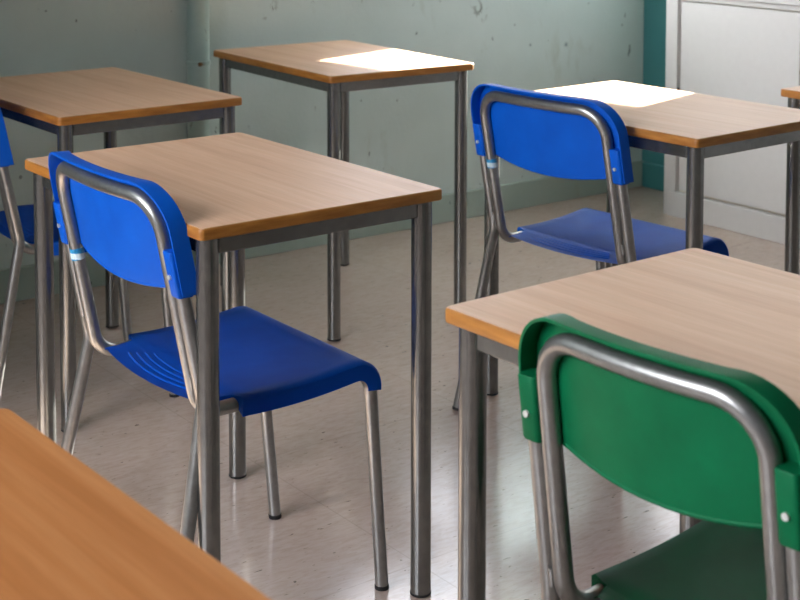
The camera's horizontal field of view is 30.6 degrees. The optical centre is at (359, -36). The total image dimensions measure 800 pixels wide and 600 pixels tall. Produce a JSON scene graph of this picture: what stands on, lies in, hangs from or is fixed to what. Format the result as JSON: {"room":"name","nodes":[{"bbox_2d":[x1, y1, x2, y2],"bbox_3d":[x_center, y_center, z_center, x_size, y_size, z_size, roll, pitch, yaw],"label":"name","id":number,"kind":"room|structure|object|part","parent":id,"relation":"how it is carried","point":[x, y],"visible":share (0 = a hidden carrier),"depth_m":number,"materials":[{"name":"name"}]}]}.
{"room":"classroom","nodes":[
{"label":"classroom","id":0,"kind":"room"},
{"bbox_2d":[0,0,643,269],"bbox_3d":[-1.825,-0.785,4.124,7.426,3.700,0.420,-3,5,-36],"label":"wall","id":1,"kind":"structure","parent":0,"point":[407,132],"depth_m":5.26,"materials":[{"name":"green paint"}]},
{"bbox_2d":[0,161,643,303],"bbox_3d":[-1.697,1.020,4.068,7.146,0.105,0.016,-3,5,-36],"label":"baseboard","id":2,"kind":"structure","parent":1,"relation":"attached to","point":[534,192],"depth_m":5.52,"materials":[{"name":"green paint"}]},
{"bbox_2d":[0,186,799,599],"bbox_3d":[0.342,1.309,1.275,7.426,0.100,7.794,-3,5,-36],"label":"floor","id":3,"kind":"structure","parent":0,"point":[136,436],"depth_m":3.44,"materials":[{"name":"beige tile"}]},
{"bbox_2d":[0,109,178,397],"bbox_3d":[-0.773,0.682,3.743,0.519,0.826,0.529,-2,4,-27],"label":"chair","id":4,"kind":"object","parent":3,"relation":"on","point":[16,222],"visible":0.44,"depth_m":3.47,"materials":[{"name":"blue plastic"}]},
{"bbox_3d":[-0.962,0.377,3.626,0.096,0.200,0.463,-2,4,-27],"label":"backrest","id":5,"kind":"part","parent":4,"relation":"part of","materials":[{"name":"blue plastic"}]},
{"bbox_3d":[-0.849,0.760,3.458,0.044,0.699,0.120,3,5,41],"label":"leg","id":6,"kind":"part","parent":4,"relation":"part of","materials":[{"name":"grey metal"}]},
{"bbox_3d":[-0.783,0.517,3.727,0.482,0.465,0.405,-2,4,-27],"label":"tube frame","id":7,"kind":"part","parent":4,"relation":"part of","materials":[{"name":"grey metal"}]},
{"bbox_3d":[-0.741,0.671,3.758,0.383,0.060,0.425,-2,4,-27],"label":"seat","id":8,"kind":"part","parent":4,"relation":"part of","materials":[{"name":"blue plastic"}]},
{"bbox_3d":[-0.651,0.898,4.029,0.053,0.340,0.024,-1,4,-15],"label":"leg","id":9,"kind":"part","parent":4,"relation":"part of","materials":[{"name":"grey metal"}]},
{"bbox_3d":[-0.482,0.920,3.696,0.053,0.340,0.024,-3,5,-39],"label":"leg","id":10,"kind":"part","parent":4,"relation":"part of","materials":[{"name":"grey metal"}]},
{"bbox_2d":[0,67,241,432],"bbox_3d":[-0.708,0.706,3.856,0.506,0.760,0.706,-3,5,-37],"label":"school desk","id":11,"kind":"object","parent":3,"relation":"on","point":[108,100],"visible":0.76,"depth_m":3.64,"materials":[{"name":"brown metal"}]},
{"bbox_3d":[-0.888,0.371,3.699,0.019,0.030,0.614,-3,5,-37],"label":"rail","id":12,"kind":"part","parent":11,"relation":"part of","materials":[{"name":"grey metal"}]},
{"bbox_3d":[-0.694,0.740,3.463,0.038,0.736,0.038,-3,5,-37],"label":"leg","id":13,"kind":"part","parent":11,"relation":"part of","materials":[{"name":"grey metal"}]},
{"bbox_3d":[-0.723,0.688,4.249,0.038,0.736,0.038,-3,5,-37],"label":"leg","id":14,"kind":"part","parent":11,"relation":"part of","materials":[{"name":"grey metal"}]},
{"bbox_3d":[-0.514,0.380,3.574,0.414,0.030,0.019,-3,5,-37],"label":"rail","id":15,"kind":"part","parent":11,"relation":"part of","materials":[{"name":"grey metal"}]},
{"bbox_3d":[-0.335,0.722,3.731,0.038,0.736,0.038,-3,5,-37],"label":"leg","id":16,"kind":"part","parent":11,"relation":"part of","materials":[{"name":"grey metal"}]},
{"bbox_2d":[0,408,270,599],"bbox_3d":[-0.372,0.885,1.173,0.506,0.760,0.706,-3,5,-37],"label":"school desk","id":17,"kind":"object","parent":3,"relation":"on","point":[67,532],"visible":1,"depth_m":1.26,"materials":[{"name":"brown wood"}]},
{"bbox_2d":[186,0,210,269],"bbox_3d":[-0.533,-0.827,4.747,0.082,3.700,0.082,2,4,26],"label":"pipe","id":18,"kind":"object","parent":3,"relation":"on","point":[198,62],"visible":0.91,"depth_m":4.79,"materials":[{"name":"grey metal"}]},
{"bbox_2d":[48,151,388,590],"bbox_3d":[-0.266,0.752,2.704,0.519,0.826,0.529,-3,5,-36],"label":"chair","id":19,"kind":"object","parent":3,"relation":"on","point":[131,226],"visible":0.91,"depth_m":2.63,"materials":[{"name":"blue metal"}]},
{"bbox_2d":[53,201,67,243],"bbox_3d":[-0.550,0.483,2.744,0.046,0.079,0.028,-3,5,-36],"label":"socket","id":20,"kind":"object","parent":19,"relation":"attached to","point":[62,225],"depth_m":2.73,"materials":[{"name":"blue plastic"}]},
{"bbox_3d":[-0.558,0.805,2.772,0.120,0.699,0.044,-1,4,-14],"label":"leg","id":21,"kind":"part","parent":19,"relation":"part of","materials":[{"name":"grey metal"}]},
{"bbox_3d":[-0.437,0.448,2.558,0.096,0.200,0.463,-3,5,-36],"label":"backrest","id":22,"kind":"part","parent":19,"relation":"part of","materials":[{"name":"blue plastic"}]},
{"bbox_2d":[163,248,192,298],"bbox_3d":[-0.298,0.506,2.398,0.046,0.079,0.028,-3,5,-36],"label":"socket","id":23,"kind":"object","parent":19,"relation":"attached to","point":[177,262],"depth_m":2.39,"materials":[{"name":"blue plastic"}]},
{"bbox_3d":[-0.294,0.830,2.410,0.044,0.699,0.120,2,5,32],"label":"leg","id":24,"kind":"part","parent":19,"relation":"part of","materials":[{"name":"grey metal"}]},
{"bbox_3d":[-0.275,0.587,2.686,0.482,0.465,0.405,-3,5,-36],"label":"tube frame","id":25,"kind":"part","parent":19,"relation":"part of","materials":[{"name":"grey metal"}]},
{"bbox_3d":[-0.237,0.741,2.724,0.383,0.060,0.425,-3,5,-36],"label":"seat","id":26,"kind":"part","parent":19,"relation":"part of","materials":[{"name":"blue plastic"}]},
{"bbox_3d":[-0.189,0.966,3.006,0.053,0.340,0.024,-2,4,-24],"label":"leg","id":27,"kind":"part","parent":19,"relation":"part of","materials":[{"name":"grey metal"}]},
{"bbox_3d":[0.031,0.986,2.704,0.024,0.340,0.053,3,5,42],"label":"leg","id":28,"kind":"part","parent":19,"relation":"part of","materials":[{"name":"grey metal"}]},
{"bbox_2d":[25,132,441,597],"bbox_3d":[-0.260,0.776,2.808,0.506,0.760,0.706,-3,5,-36],"label":"school desk","id":29,"kind":"object","parent":3,"relation":"on","point":[233,193],"visible":0.79,"depth_m":2.66,"materials":[{"name":"brown wood"}]},
{"bbox_3d":[-0.632,0.775,2.938,0.038,0.736,0.038,-3,5,-36],"label":"leg","id":30,"kind":"part","parent":29,"relation":"part of","materials":[{"name":"grey metal"}]},
{"bbox_3d":[-0.441,0.442,2.653,0.019,0.030,0.614,-3,5,-36],"label":"rail","id":31,"kind":"part","parent":29,"relation":"part of","materials":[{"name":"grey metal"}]},
{"bbox_3d":[-0.250,0.810,2.416,0.038,0.736,0.038,-3,5,-36],"label":"leg","id":32,"kind":"part","parent":29,"relation":"part of","materials":[{"name":"grey metal"}]},
{"bbox_3d":[-0.270,0.758,3.201,0.038,0.736,0.038,-3,5,-36],"label":"leg","id":33,"kind":"part","parent":29,"relation":"part of","materials":[{"name":"grey metal"}]},
{"bbox_3d":[-0.069,0.450,2.524,0.414,0.030,0.019,-3,5,-36],"label":"rail","id":34,"kind":"part","parent":29,"relation":"part of","materials":[{"name":"grey metal"}]},
{"bbox_3d":[0.112,0.792,2.679,0.038,0.736,0.038,-3,5,-36],"label":"leg","id":35,"kind":"part","parent":29,"relation":"part of","materials":[{"name":"grey metal"}]},
{"bbox_2d":[214,40,472,341],"bbox_3d":[-0.064,0.661,4.523,0.506,0.760,0.706,-3,5,-33],"label":"school desk","id":36,"kind":"object","parent":3,"relation":"on","point":[339,67],"visible":0.79,"depth_m":4.35,"materials":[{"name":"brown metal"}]},
{"bbox_3d":[-0.429,0.659,4.671,0.038,0.736,0.038,-3,5,-33],"label":"leg","id":37,"kind":"part","parent":36,"relation":"part of","materials":[{"name":"grey metal"}]},
{"bbox_3d":[-0.251,0.326,4.377,0.019,0.030,0.614,-3,5,-33],"label":"rail","id":38,"kind":"part","parent":36,"relation":"part of","materials":[{"name":"grey metal"}]},
{"bbox_3d":[-0.073,0.695,4.130,0.038,0.736,0.038,-3,5,-33],"label":"leg","id":39,"kind":"part","parent":36,"relation":"part of","materials":[{"name":"grey metal"}]},
{"bbox_3d":[-0.054,0.643,4.916,0.038,0.736,0.038,-3,5,-33],"label":"leg","id":40,"kind":"part","parent":36,"relation":"part of","materials":[{"name":"grey metal"}]},
{"bbox_3d":[0.114,0.336,4.229,0.414,0.030,0.019,-3,5,-33],"label":"rail","id":41,"kind":"part","parent":36,"relation":"part of","materials":[{"name":"grey metal"}]},
{"bbox_3d":[0.301,0.679,4.376,0.038,0.736,0.038,-3,5,-33],"label":"leg","id":42,"kind":"part","parent":36,"relation":"part of","materials":[{"name":"grey metal"}]},
{"bbox_2d":[452,83,728,410],"bbox_3d":[0.587,0.695,3.559,0.519,0.826,0.529,-3,5,-40],"label":"chair","id":43,"kind":"object","parent":3,"relation":"on","point":[553,135],"visible":0.88,"depth_m":3.45,"materials":[{"name":"blue plastic"}]},
{"bbox_3d":[0.291,0.750,3.605,0.120,0.699,0.044,-1,4,-18],"label":"leg","id":44,"kind":"part","parent":43,"relation":"part of","materials":[{"name":"grey metal"}]},
{"bbox_2d":[473,122,485,155],"bbox_3d":[0.299,0.427,3.578,0.046,0.079,0.028,-3,5,-40],"label":"socket","id":45,"kind":"object","parent":43,"relation":"attached to","point":[479,128],"depth_m":3.56,"materials":[{"name":"blue plastic"}]},
{"bbox_3d":[0.426,0.392,3.401,0.096,0.200,0.463,-3,5,-40],"label":"backrest","id":46,"kind":"part","parent":43,"relation":"part of","materials":[{"name":"blue plastic"}]},
{"bbox_3d":[0.579,0.530,3.541,0.482,0.465,0.405,-3,5,-40],"label":"tube frame","id":47,"kind":"part","parent":43,"relation":"part of","materials":[{"name":"grey metal"}]},
{"bbox_3d":[0.643,0.909,3.866,0.053,0.340,0.024,-2,4,-28],"label":"leg","id":48,"kind":"part","parent":43,"relation":"part of","materials":[{"name":"grey metal"}]},
{"bbox_3d":[0.615,0.683,3.581,0.383,0.060,0.425,-3,5,-40],"label":"seat","id":49,"kind":"part","parent":43,"relation":"part of","materials":[{"name":"blue plastic"}]},
{"bbox_2d":[609,148,628,184],"bbox_3d":[0.577,0.449,3.252,0.046,0.079,0.028,-3,5,-40],"label":"socket","id":50,"kind":"object","parent":43,"relation":"attached to","point":[618,157],"depth_m":3.24,"materials":[{"name":"blue plastic"}]},
{"bbox_3d":[0.581,0.772,3.264,0.044,0.699,0.120,2,4,28],"label":"leg","id":51,"kind":"part","parent":43,"relation":"part of","materials":[{"name":"grey metal"}]},
{"bbox_2d":[445,248,799,599],"bbox_3d":[0.524,0.841,1.836,0.506,0.760,0.706,-3,5,-37],"label":"school desk","id":52,"kind":"object","parent":3,"relation":"on","point":[696,303],"visible":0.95,"depth_m":1.93,"materials":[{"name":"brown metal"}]},
{"bbox_3d":[0.150,0.841,1.958,0.038,0.736,0.038,-3,5,-37],"label":"leg","id":53,"kind":"part","parent":52,"relation":"part of","materials":[{"name":"grey metal"}]},
{"bbox_3d":[0.346,0.507,1.677,0.019,0.030,0.614,-3,5,-37],"label":"rail","id":54,"kind":"part","parent":52,"relation":"part of","materials":[{"name":"grey metal"}]},
{"bbox_3d":[0.507,0.823,2.229,0.038,0.736,0.038,-3,5,-37],"label":"leg","id":55,"kind":"part","parent":52,"relation":"part of","materials":[{"name":"grey metal"}]},
{"bbox_2d":[484,81,799,395],"bbox_3d":[0.709,0.724,3.586,0.506,0.760,0.706,-3,5,-37],"label":"school desk","id":56,"kind":"object","parent":3,"relation":"on","point":[695,127],"visible":0.52,"depth_m":3.37,"materials":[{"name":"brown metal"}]},
{"bbox_3d":[0.334,0.724,3.708,0.038,0.736,0.038,-3,5,-37],"label":"leg","id":57,"kind":"part","parent":56,"relation":"part of","materials":[{"name":"grey metal"}]},
{"bbox_3d":[0.690,0.706,3.979,0.038,0.736,0.038,-3,5,-37],"label":"leg","id":58,"kind":"part","parent":56,"relation":"part of","materials":[{"name":"grey metal"}]},
{"bbox_3d":[0.531,0.390,3.427,0.019,0.030,0.614,-3,5,-37],"label":"rail","id":59,"kind":"part","parent":56,"relation":"part of","materials":[{"name":"grey metal"}]},
{"bbox_3d":[0.728,0.758,3.194,0.038,0.736,0.038,-3,5,-37],"label":"leg","id":60,"kind":"part","parent":56,"relation":"part of","materials":[{"name":"grey metal"}]},
{"bbox_3d":[0.906,0.398,3.307,0.414,0.030,0.019,-3,5,-37],"label":"rail","id":61,"kind":"part","parent":56,"relation":"part of","materials":[{"name":"grey metal"}]},
{"bbox_2d":[518,313,799,599],"bbox_3d":[0.477,0.816,1.764,0.536,0.825,0.460,-3,5,-39],"label":"chair","id":62,"kind":"object","parent":3,"relation":"on","point":[714,444],"visible":1,"depth_m":1.63,"materials":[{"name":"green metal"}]},
{"bbox_2d":[518,368,541,442],"bbox_3d":[0.212,0.530,1.760,0.041,0.082,0.028,-3,5,-39],"label":"socket","id":63,"kind":"object","parent":62,"relation":"attached to","point":[529,379],"depth_m":1.75,"materials":[{"name":"green plastic"}]},
{"bbox_3d":[0.191,0.864,1.781,0.121,0.715,0.037,-1,4,-18],"label":"leg","id":64,"kind":"part","parent":62,"relation":"part of","materials":[{"name":"grey metal"}]},
{"bbox_3d":[0.512,0.786,1.791,0.382,0.060,0.356,-3,5,-39],"label":"seat","id":65,"kind":"part","parent":62,"relation":"part of","materials":[{"name":"green plastic"}]},
{"bbox_2d":[774,461,799,551],"bbox_3d":[0.441,0.549,1.483,0.041,0.082,0.028,-3,5,-39],"label":"socket","id":66,"kind":"object","parent":62,"relation":"attached to","point":[786,473],"depth_m":1.47,"materials":[{"name":"green plastic"}]},
{"bbox_3d":[0.436,0.884,1.485,0.037,0.715,0.121,2,4,29],"label":"leg","id":67,"kind":"part","parent":62,"relation":"part of","materials":[{"name":"grey metal"}]},
{"bbox_2d":[664,0,799,243],"bbox_3d":[3.291,0.701,2.990,0.311,0.885,6.804,-3,5,-36],"label":"cabinet","id":68,"kind":"object","parent":3,"relation":"on","point":[746,50],"visible":0.62,"depth_m":5.37,"materials":[{"name":"beige paint"}]},
{"bbox_3d":[3.182,0.304,2.888,0.022,0.019,6.788,-3,5,-36],"label":"rail","id":69,"kind":"part","parent":68,"relation":"part of","materials":[{"name":"white paint"}]},
{"bbox_2d":[781,86,799,274],"bbox_3d":[1.514,0.714,3.732,0.506,0.760,0.706,-3,5,-36],"label":"school desk","id":70,"kind":"object","parent":3,"relation":"on","point":[792,214],"visible":0.53,"depth_m":3.84,"materials":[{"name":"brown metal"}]},
{"bbox_2d":[642,0,666,165],"bbox_3d":[3.372,-0.722,3.171,0.140,3.700,7.234,-3,5,-36],"label":"wall","id":71,"kind":"structure","parent":0,"point":[654,38],"depth_m":6.08,"materials":[{"name":"teal paint"}]},
{"bbox_2d":[642,162,663,190],"bbox_3d":[1.300,0.890,6.004,0.016,0.105,0.368,-3,5,-36],"label":"baseboard","id":72,"kind":"structure","parent":71,"relation":"attached to","point":[652,174],"depth_m":6.10,"materials":[{"name":"teal paint"}]}
]}

